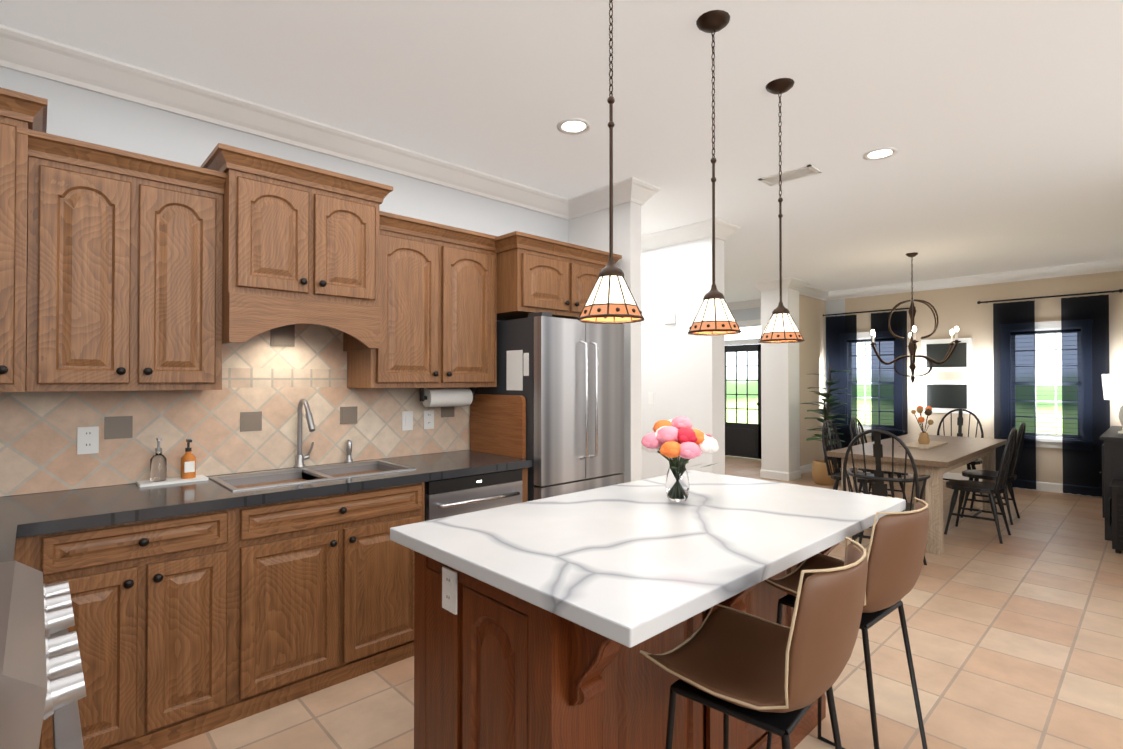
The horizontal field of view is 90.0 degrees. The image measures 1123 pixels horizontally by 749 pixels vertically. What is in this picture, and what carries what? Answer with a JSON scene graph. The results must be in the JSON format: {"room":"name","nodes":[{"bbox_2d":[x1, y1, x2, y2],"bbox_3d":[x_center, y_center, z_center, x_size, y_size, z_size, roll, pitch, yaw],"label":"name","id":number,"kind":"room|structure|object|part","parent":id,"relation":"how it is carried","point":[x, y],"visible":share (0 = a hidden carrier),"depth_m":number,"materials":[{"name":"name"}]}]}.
{"room":"kitchen and dining room","nodes":[
{"label":"kitchen and dining room","id":0,"kind":"room"},
{"bbox_2d":[0,66,568,393],"bbox_3d":[-1.411,0.026,3.188,3.910,2.800,0.120,1,-1,-43],"label":"wall","id":1,"kind":"structure","parent":0,"point":[77,113],"depth_m":2.79,"materials":[{"name":"white paint"}]},
{"bbox_2d":[0,87,35,391],"bbox_3d":[-2.332,-0.477,1.974,0.658,1.080,0.398,1,-1,-43],"label":"upper cabinet","id":2,"kind":"object","parent":1,"relation":"attached to","point":[17,109],"depth_m":2.04,"materials":[{"name":"brown wood"}]},
{"bbox_2d":[77,426,98,454],"bbox_3d":[-2.073,0.289,2.460,0.072,0.118,0.009,1,-1,-43],"label":"outlet","id":3,"kind":"object","parent":1,"relation":"attached to","point":[87,440],"depth_m":2.46,"materials":[{"name":"white plastic"}]},
{"bbox_2d":[32,127,227,391],"bbox_3d":[-1.873,-0.417,2.437,0.640,0.970,0.349,1,-1,-43],"label":"upper cabinet","id":4,"kind":"object","parent":1,"relation":"attached to","point":[122,270],"depth_m":2.28,"materials":[{"name":"brown wood"}]},
{"bbox_2d":[0,324,469,496],"bbox_3d":[-1.663,0.062,2.854,2.844,0.879,0.022,1,-1,-43],"label":"backsplash","id":5,"kind":"structure","parent":1,"relation":"attached to","point":[244,419],"depth_m":2.86,"materials":[{"name":"beige tile"}]},
{"bbox_2d":[0,25,576,219],"bbox_3d":[-1.247,-1.312,3.203,3.670,0.125,0.104,1,-1,-43],"label":"crown molding","id":6,"kind":"structure","parent":1,"relation":"attached to","point":[28,53],"depth_m":2.84,"materials":[{"name":"white"}]},
{"bbox_2d":[208,145,383,314],"bbox_3d":[-1.350,-0.673,2.861,0.696,0.630,0.449,1,-1,-43],"label":"upper cabinet","id":7,"kind":"object","parent":1,"relation":"attached to","point":[306,239],"depth_m":2.65,"materials":[{"name":"brown wood"}]},
{"bbox_2d":[402,411,412,430],"bbox_3d":[-0.960,0.288,3.501,0.072,0.118,0.011,1,-1,-43],"label":"light switch","id":8,"kind":"object","parent":1,"relation":"attached to","point":[407,416],"depth_m":3.50,"materials":[{"name":"white plastic"}]},
{"bbox_2d":[344,212,503,387],"bbox_3d":[-0.824,-0.397,3.419,0.835,0.950,0.349,1,-1,-43],"label":"upper cabinet","id":9,"kind":"object","parent":1,"relation":"attached to","point":[436,327],"depth_m":3.25,"materials":[{"name":"brown wood"}]},
{"bbox_2d":[420,387,473,406],"bbox_3d":[-0.717,0.141,3.536,0.370,0.121,0.116,1,-1,-43],"label":"paper towel holder","id":10,"kind":"object","parent":9,"relation":"attached to","point":[440,397],"visible":0.98,"depth_m":3.48,"materials":[{"name":"white paper"}]},
{"bbox_2d":[424,410,433,428],"bbox_3d":[-0.851,0.290,3.605,0.072,0.118,0.009,1,-1,-43],"label":"outlet","id":11,"kind":"object","parent":1,"relation":"attached to","point":[428,415],"depth_m":3.60,"materials":[{"name":"white plastic"}]},
{"bbox_2d":[500,231,615,320],"bbox_3d":[-0.131,-0.627,3.927,0.863,0.480,0.559,1,-1,-43],"label":"upper cabinet","id":12,"kind":"object","parent":1,"relation":"attached to","point":[538,274],"depth_m":3.58,"materials":[{"name":"brown wood"}]},
{"bbox_2d":[0,0,1122,302],"bbox_3d":[1.777,-1.392,4.393,10.190,0.060,9.240,1,-1,-43],"label":"ceiling","id":13,"kind":"structure","parent":0,"point":[998,124],"depth_m":2.81,"materials":[{"name":"white paint"}]},
{"bbox_2d":[557,118,590,134],"bbox_3d":[0.068,-1.371,3.108,0.188,0.008,0.188,0,-1,38],"label":"recessed light","id":14,"kind":"object","parent":13,"relation":"in","point":[573,126],"depth_m":3.11,"materials":[{"name":"white"}]},
{"bbox_2d":[578,0,644,323],"bbox_3d":[0.152,-0.777,1.718,0.209,1.225,0.199,1,-1,-43],"label":"pendant light","id":15,"kind":"object","parent":13,"relation":"hanging from","point":[610,299],"visible":1,"depth_m":1.68,"materials":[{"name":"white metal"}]},
{"bbox_2d":[688,10,741,335],"bbox_3d":[0.593,-0.772,2.191,0.209,1.225,0.199,1,-1,-43],"label":"pendant light","id":16,"kind":"object","parent":13,"relation":"hanging from","point":[714,316],"visible":1,"depth_m":2.16,"materials":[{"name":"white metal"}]},
{"bbox_2d":[756,277,795,290],"bbox_3d":[3.005,-1.263,7.869,0.104,0.125,0.504,1,-1,-43],"label":"crown molding","id":17,"kind":"structure","parent":13,"relation":"attached to","point":[790,282],"depth_m":7.87,"materials":[{"name":"white paint"}]},
{"bbox_2d":[758,78,804,342],"bbox_3d":[1.041,-0.767,2.670,0.209,1.225,0.199,1,-1,-43],"label":"pendant light","id":18,"kind":"object","parent":13,"relation":"hanging from","point":[781,327],"visible":1,"depth_m":2.64,"materials":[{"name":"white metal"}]},
{"bbox_2d":[758,164,821,185],"bbox_3d":[1.564,-1.363,3.852,0.180,0.008,0.360,1,-1,-43],"label":"ceiling vent","id":19,"kind":"object","parent":13,"relation":"in","point":[796,173],"visible":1,"depth_m":3.84,"materials":[{"name":"white metal"}]},
{"bbox_2d":[863,147,897,159],"bbox_3d":[1.977,-1.367,3.484,0.188,0.008,0.188,0,-1,38],"label":"recessed light","id":20,"kind":"object","parent":13,"relation":"in","point":[886,152],"depth_m":3.48,"materials":[{"name":"white"}]},
{"bbox_2d":[870,252,960,382],"bbox_3d":[3.892,-0.623,6.230,0.921,1.440,0.934,1,-1,-43],"label":"chandelier","id":21,"kind":"object","parent":13,"relation":"hanging from","point":[912,346],"visible":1,"depth_m":6.21,"materials":[{"name":"brown metal"}]},
{"bbox_2d":[569,202,640,482],"bbox_3d":[-0.490,0.046,5.153,0.120,2.800,3.010,1,-1,-43],"label":"wall","id":22,"kind":"structure","parent":0,"point":[591,230],"depth_m":4.06,"materials":[{"name":"white paint"}]},
{"bbox_2d":[568,177,647,216],"bbox_3d":[0.319,-1.302,4.154,0.124,0.125,0.634,1,-1,-43],"label":"crown molding","id":23,"kind":"structure","parent":22,"relation":"attached to","point":[631,189],"depth_m":4.10,"materials":[{"name":"white"}]},
{"bbox_2d":[641,183,660,205],"bbox_3d":[-0.335,-1.291,5.159,0.114,0.125,2.994,1,-1,-43],"label":"crown molding","id":24,"kind":"structure","parent":22,"relation":"attached to","point":[652,189],"depth_m":4.07,"materials":[{"name":"white"}]},
{"bbox_2d":[162,455,1122,748],"bbox_3d":[1.777,1.468,4.364,10.190,0.060,9.240,1,-1,-43],"label":"floor","id":25,"kind":"structure","parent":0,"point":[1016,639],"depth_m":2.76,"materials":[{"name":"tile"}]},
{"bbox_2d":[16,538,19,561],"bbox_3d":[-1.851,0.970,1.433,0.639,0.875,0.565,1,-1,-43],"label":"base cabinet","id":26,"kind":"object","parent":25,"relation":"on","point":[17,539],"depth_m":1.87,"materials":[{"name":"brown wood"}]},
{"bbox_2d":[20,538,23,563],"bbox_3d":[-2.245,0.975,1.883,0.679,0.875,0.627,1,-1,-43],"label":"base cabinet","id":27,"kind":"object","parent":25,"relation":"on","point":[21,539],"depth_m":1.87,"materials":[{"name":"brown wood"}]},
{"bbox_2d":[0,495,19,561],"bbox_3d":[-2.064,0.512,1.669,0.644,0.043,1.193,1,-1,-43],"label":"countertop","id":28,"kind":"structure","parent":27,"relation":"on","point":[9,505],"depth_m":1.84,"materials":[{"name":"beige stone"}]},
{"bbox_2d":[0,561,86,748],"bbox_3d":[-1.346,0.938,0.979,0.755,0.929,0.770,1,-1,-43],"label":"range","id":29,"kind":"object","parent":25,"relation":"on","point":[41,675],"visible":1,"depth_m":1.05,"materials":[{"name":"metal"}]},
{"bbox_2d":[24,510,239,748],"bbox_3d":[-1.771,0.979,2.312,0.600,0.875,0.648,1,-1,-43],"label":"base cabinet","id":30,"kind":"object","parent":25,"relation":"on","point":[213,602],"depth_m":2.10,"materials":[{"name":"brown wood"}]},
{"bbox_2d":[20,450,531,537],"bbox_3d":[-1.205,0.524,2.832,2.200,0.043,0.668,1,-1,-43],"label":"countertop","id":31,"kind":"structure","parent":30,"relation":"on","point":[54,512],"depth_m":2.35,"materials":[{"name":"black stone"}]},
{"bbox_2d":[136,437,208,486],"bbox_3d":[-1.806,0.395,2.612,0.260,0.208,0.125,1,-1,-43],"label":"soap","id":32,"kind":"object","parent":31,"relation":"on","point":[158,467],"visible":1,"depth_m":2.58,"materials":[{"name":"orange plastic"}]},
{"bbox_2d":[208,458,415,489],"bbox_3d":[-1.237,0.599,2.844,0.860,0.206,0.450,1,-1,-43],"label":"sink","id":33,"kind":"object","parent":31,"relation":"in","point":[253,480],"depth_m":2.90,"materials":[{"name":"silver metal"}]},
{"bbox_2d":[294,398,352,466],"bbox_3d":[-1.262,0.313,3.065,0.322,0.370,0.228,1,-1,-43],"label":"sink faucet","id":34,"kind":"object","parent":31,"relation":"on","point":[300,458],"visible":0.92,"depth_m":3.03,"materials":[{"name":"silver metal"}]},
{"bbox_2d":[470,394,525,457],"bbox_3d":[-0.418,0.320,3.608,0.027,0.380,0.560,1,-1,-43],"label":"cutting board","id":35,"kind":"object","parent":31,"relation":"on","point":[498,424],"visible":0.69,"depth_m":3.56,"materials":[{"name":"brown wood"}]},
{"bbox_2d":[240,482,424,719],"bbox_3d":[-1.232,0.984,2.816,0.875,0.875,0.648,1,-1,-43],"label":"base cabinet","id":36,"kind":"object","parent":25,"relation":"on","point":[327,595],"depth_m":2.53,"materials":[{"name":"brown wood"}]},
{"bbox_2d":[425,469,521,520],"bbox_3d":[-0.644,0.981,3.301,0.627,0.852,0.649,1,-1,-43],"label":"dishwasher","id":37,"kind":"object","parent":25,"relation":"on","point":[457,496],"visible":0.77,"depth_m":3.06,"materials":[{"name":"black metal"}]},
{"bbox_2d":[476,312,623,500],"bbox_3d":[-0.057,0.532,3.798,0.753,1.800,0.734,1,-1,-43],"label":"fridge","id":38,"kind":"object","parent":25,"relation":"on","point":[564,377],"visible":0.58,"depth_m":3.50,"materials":[{"name":"grey metal"}]},
{"bbox_2d":[414,543,838,748],"bbox_3d":[0.363,0.968,1.979,1.544,0.890,0.860,1,-1,-43],"label":"kitchen island","id":39,"kind":"object","parent":25,"relation":"on","point":[495,668],"visible":0.35,"depth_m":1.53,"materials":[{"name":"brown wood"}]},
{"bbox_2d":[442,566,456,614],"bbox_3d":[-0.322,0.620,1.612,0.009,0.118,0.072,1,-1,-43],"label":"outlet","id":40,"kind":"object","parent":39,"relation":"attached to","point":[449,577],"depth_m":1.61,"materials":[{"name":"white plastic"}]},
{"bbox_2d":[390,470,905,647],"bbox_3d":[0.400,0.503,1.974,1.660,0.040,0.980,1,-1,-43],"label":"island countertop","id":41,"kind":"structure","parent":39,"relation":"on","point":[630,564],"depth_m":1.61,"materials":[{"name":"stone"}]},
{"bbox_2d":[641,416,718,501],"bbox_3d":[0.459,0.323,2.172,0.303,0.323,0.305,1,-1,-43],"label":"flower vase","id":42,"kind":"object","parent":41,"relation":"on","point":[675,439],"visible":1,"depth_m":2.12,"materials":[{"name":"clear glass"}]},
{"bbox_2d":[640,537,867,748],"bbox_3d":[0.497,0.907,1.387,0.456,0.995,0.447,-1,-1,41],"label":"stool","id":43,"kind":"object","parent":25,"relation":"on","point":[769,676],"visible":1,"depth_m":1.27,"materials":[{"name":"beige leather"}]},
{"bbox_2d":[760,469,790,480],"bbox_3d":[3.002,1.417,7.910,0.014,0.115,0.428,1,-1,-43],"label":"baseboard","id":44,"kind":"structure","parent":25,"relation":"on","point":[777,475],"depth_m":7.89,"materials":[{"name":"white wood"}]},
{"bbox_2d":[761,288,799,472],"bbox_3d":[3.135,0.076,8.048,0.350,2.800,0.400,1,-1,-43],"label":"pillar","id":45,"kind":"structure","parent":25,"relation":"on","point":[780,420],"depth_m":7.92,"materials":[{"name":"white paint"}]},
{"bbox_2d":[800,366,850,484],"bbox_3d":[3.570,0.681,7.581,0.762,1.580,0.701,1,-1,-43],"label":"potted palm","id":46,"kind":"object","parent":25,"relation":"on","point":[820,475],"visible":0.83,"depth_m":7.50,"materials":[{"name":"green plant"}]},
{"bbox_2d":[764,497,928,748],"bbox_3d":[0.968,0.912,1.902,0.451,0.995,0.464,1,-1,-43],"label":"stool","id":47,"kind":"object","parent":25,"relation":"on","point":[896,549],"visible":0.75,"depth_m":1.70,"materials":[{"name":"beige leather"}]},
{"bbox_3d":[0.970,0.596,1.903,0.453,0.359,0.468,1,-1,-43],"label":"seat","id":48,"kind":"part","parent":47,"relation":"part of","materials":[{"name":"brown leather"}]},
{"bbox_2d":[822,420,873,527],"bbox_3d":[2.905,0.961,5.614,0.448,0.985,0.502,1,-1,-43],"label":"chair","id":49,"kind":"object","parent":25,"relation":"on","point":[836,475],"visible":0.42,"depth_m":5.68,"materials":[{"name":"black paint"}]},
{"bbox_2d":[850,417,906,501],"bbox_3d":[3.453,0.967,6.127,0.448,0.985,0.502,1,-1,-43],"label":"chair","id":50,"kind":"object","parent":25,"relation":"on","point":[889,473],"visible":0.38,"depth_m":6.13,"materials":[{"name":"black paint"}]},
{"bbox_2d":[842,429,930,564],"bbox_3d":[2.420,0.917,4.229,0.523,1.045,0.557,1,-1,-43],"label":"chair","id":51,"kind":"object","parent":25,"relation":"on","point":[879,487],"visible":0.62,"depth_m":4.07,"materials":[{"name":"black paint"}]},
{"bbox_2d":[827,434,1006,554],"bbox_3d":[3.565,1.070,5.501,2.450,0.760,0.910,1,-1,-43],"label":"dining table","id":52,"kind":"object","parent":25,"relation":"on","point":[938,462],"visible":0.58,"depth_m":4.86,"materials":[{"name":"beige wood"}]},
{"bbox_2d":[899,406,947,448],"bbox_3d":[3.528,0.496,5.466,0.700,0.385,0.240,1,-1,-43],"label":"centrepiece","id":53,"kind":"object","parent":52,"relation":"on","point":[923,442],"visible":1,"depth_m":5.44,"materials":[{"name":"brown"}]},
{"bbox_2d":[937,409,983,498],"bbox_3d":[4.772,0.944,6.791,0.502,1.045,0.548,1,-1,-43],"label":"chair","id":54,"kind":"object","parent":25,"relation":"on","point":[960,434],"visible":0.42,"depth_m":6.91,"materials":[{"name":"black paint"}]},
{"bbox_2d":[944,428,1016,543],"bbox_3d":[3.775,0.956,5.052,0.448,0.985,0.502,1,-1,-43],"label":"chair","id":55,"kind":"object","parent":25,"relation":"on","point":[998,487],"visible":1,"depth_m":4.99,"materials":[{"name":"black paint"}]},
{"bbox_2d":[960,422,1025,524],"bbox_3d":[4.361,0.962,5.669,0.448,0.985,0.502,1,-1,-43],"label":"chair","id":56,"kind":"object","parent":25,"relation":"on","point":[976,475],"visible":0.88,"depth_m":5.62,"materials":[{"name":"black paint"}]},
{"bbox_2d":[1100,426,1122,540],"bbox_3d":[5.510,0.998,5.319,1.740,0.900,0.533,1,-1,-43],"label":"sideboard","id":57,"kind":"object","parent":25,"relation":"on","point":[1112,454],"visible":0.79,"depth_m":4.88,"materials":[{"name":"grey wood"}]},
{"bbox_2d":[1102,374,1122,433],"bbox_3d":[5.246,0.271,5.214,0.330,0.550,0.330,1,-1,-43],"label":"table lamp","id":58,"kind":"object","parent":57,"relation":"on","point":[1112,386],"visible":1,"depth_m":5.20,"materials":[{"name":"white"}]},
{"bbox_2d":[1109,480,1122,553],"bbox_3d":[4.687,1.170,4.564,0.392,0.540,0.328,1,-1,-43],"label":"speaker box","id":59,"kind":"object","parent":25,"relation":"on","point":[1116,508],"visible":1,"depth_m":4.53,"materials":[{"name":"black paint"}]},
{"bbox_2d":[641,237,724,479],"bbox_3d":[0.095,0.060,6.482,0.210,2.800,3.870,1,-1,-43],"label":"wall","id":60,"kind":"structure","parent":0,"point":[682,372],"depth_m":5.24,"materials":[{"name":"white paint"}]},
{"bbox_2d":[664,312,674,323],"bbox_3d":[1.024,-0.533,5.323,0.024,0.100,0.120,1,-1,-43],"label":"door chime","id":61,"kind":"object","parent":60,"relation":"attached to","point":[669,318],"depth_m":5.31,"materials":[{"name":"white plastic"}]},
{"bbox_2d":[641,218,727,251],"bbox_3d":[0.406,-1.283,5.948,0.124,0.125,2.854,1,-1,-43],"label":"crown molding","id":62,"kind":"structure","parent":60,"relation":"attached to","point":[703,229],"depth_m":5.16,"materials":[{"name":"white"}]},
{"bbox_2d":[716,223,739,240],"bbox_3d":[0.327,-1.278,6.477,0.104,0.125,3.734,1,-1,-43],"label":"crown molding","id":63,"kind":"structure","parent":60,"relation":"attached to","point":[732,228],"depth_m":5.11,"materials":[{"name":"white paint"}]},
{"bbox_2d":[799,294,825,465],"bbox_3d":[3.720,0.082,8.630,1.300,2.800,0.150,1,-1,-43],"label":"wall","id":64,"kind":"structure","parent":0,"point":[812,346],"depth_m":8.65,"materials":[{"name":"beige paint"}]},
{"bbox_2d":[791,469,801,480],"bbox_3d":[3.284,1.417,7.890,0.358,0.115,0.014,1,-1,-43],"label":"baseboard","id":65,"kind":"structure","parent":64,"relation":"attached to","point":[795,475],"depth_m":7.90,"materials":[{"name":"white"}]},
{"bbox_2d":[800,463,812,473],"bbox_3d":[3.768,1.424,8.548,1.276,0.115,0.014,1,-1,-43],"label":"baseboard","id":66,"kind":"structure","parent":64,"relation":"attached to","point":[805,468],"depth_m":8.47,"materials":[{"name":"white"}]},
{"bbox_2d":[794,278,831,300],"bbox_3d":[3.694,-1.258,8.343,1.530,0.125,0.254,1,-1,-43],"label":"crown molding","id":67,"kind":"structure","parent":64,"relation":"attached to","point":[801,285],"depth_m":8.53,"materials":[{"name":"white paint"}]},
{"bbox_2d":[725,271,1122,483],"bbox_3d":[4.642,0.083,8.685,0.120,2.800,6.870,1,-1,-43],"label":"wall","id":68,"kind":"structure","parent":0,"point":[964,312],"depth_m":7.56,"materials":[{"name":"beige paint"}]},
{"bbox_2d":[725,319,760,458],"bbox_3d":[3.226,0.268,10.118,0.135,2.460,1.060,1,-1,-43],"label":"door","id":69,"kind":"structure","parent":68,"relation":"in","point":[742,439],"depth_m":10.07,"materials":[{"name":"black wood"}]},
{"bbox_2d":[727,299,760,309],"bbox_3d":[3.241,-1.241,10.031,0.104,0.125,2.530,1,-1,-43],"label":"crown molding","id":70,"kind":"structure","parent":68,"relation":"attached to","point":[750,303],"depth_m":10.00,"materials":[{"name":"white"}]},
{"bbox_2d":[826,313,856,467],"bbox_3d":[4.365,0.273,8.759,0.055,2.380,0.460,1,-1,-43],"label":"curtain","id":71,"kind":"object","parent":68,"relation":"hanging from","point":[841,331],"depth_m":8.74,"materials":[{"name":"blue fabric"}]},
{"bbox_2d":[857,332,870,435],"bbox_3d":[4.723,0.141,8.561,0.170,1.580,0.910,1,-1,-43],"label":"dining room window","id":72,"kind":"structure","parent":68,"relation":"in","point":[862,337],"depth_m":8.64,"materials":[{"name":"white"}]},
{"bbox_2d":[823,307,915,315],"bbox_3d":[4.636,-0.949,8.532,0.112,0.044,1.324,1,-1,-43],"label":"curtain rod","id":73,"kind":"object","parent":68,"relation":"hanging from","point":[909,307],"depth_m":8.50,"materials":[{"name":"black metal"}]},
{"bbox_2d":[871,309,907,474],"bbox_3d":[4.823,0.268,8.270,0.055,2.380,0.480,1,-1,-43],"label":"curtain","id":74,"kind":"object","parent":68,"relation":"hanging from","point":[889,410],"depth_m":8.25,"materials":[{"name":"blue fabric"}]},
{"bbox_2d":[921,380,972,413],"bbox_3d":[5.356,0.304,7.810,0.027,0.460,0.600,1,-1,-43],"label":"picture frame","id":75,"kind":"object","parent":68,"relation":"attached to","point":[942,396],"depth_m":7.80,"materials":[{"name":"white"}]},
{"bbox_2d":[921,338,972,371],"bbox_3d":[5.356,-0.266,7.816,0.027,0.460,0.600,1,-1,-43],"label":"picture frame","id":76,"kind":"object","parent":68,"relation":"attached to","point":[961,360],"depth_m":7.80,"materials":[{"name":"white"}]},
{"bbox_2d":[840,468,1101,497],"bbox_3d":[5.550,1.414,7.603,0.014,0.115,3.830,1,-1,-43],"label":"baseboard","id":77,"kind":"structure","parent":68,"relation":"attached to","point":[1040,486],"depth_m":7.07,"materials":[{"name":"white wood"}]},
{"bbox_2d":[832,259,1122,299],"bbox_3d":[5.517,-1.266,7.600,0.104,0.125,3.830,1,-1,-43],"label":"crown molding","id":78,"kind":"structure","parent":68,"relation":"attached to","point":[1116,264],"depth_m":7.44,"materials":[{"name":"white"}]},
{"bbox_2d":[991,297,1035,488],"bbox_3d":[5.814,0.257,7.212,0.056,2.380,0.420,1,-1,-43],"label":"curtain","id":79,"kind":"object","parent":68,"relation":"hanging from","point":[1013,322],"depth_m":7.20,"materials":[{"name":"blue fabric"}]},
{"bbox_2d":[1035,321,1061,448],"bbox_3d":[6.103,0.126,7.087,0.170,1.580,0.910,1,-1,-43],"label":"dining room window","id":80,"kind":"structure","parent":68,"relation":"in","point":[1045,440],"depth_m":7.05,"materials":[{"name":"white"}]},
{"bbox_2d":[977,289,1122,303],"bbox_3d":[6.051,-0.965,7.021,0.112,0.044,1.384,1,-1,-43],"label":"curtain rod","id":81,"kind":"object","parent":68,"relation":"hanging from","point":[1120,290],"depth_m":6.95,"materials":[{"name":"black metal"}]},
{"bbox_2d":[1061,293,1109,496],"bbox_3d":[6.272,0.252,6.723,0.056,2.380,0.420,1,-1,-43],"label":"curtain","id":82,"kind":"object","parent":68,"relation":"hanging from","point":[1085,367],"depth_m":6.73,"materials":[{"name":"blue fabric"}]},
{"label":"outside","id":83,"kind":"structure","parent":0,"visible":0},
{"bbox_2d":[725,326,1061,433],"bbox_3d":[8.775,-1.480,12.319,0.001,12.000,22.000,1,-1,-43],"label":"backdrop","id":84,"kind":"structure","parent":83,"point":[1045,374],"depth_m":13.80,"materials":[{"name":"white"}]}
]}

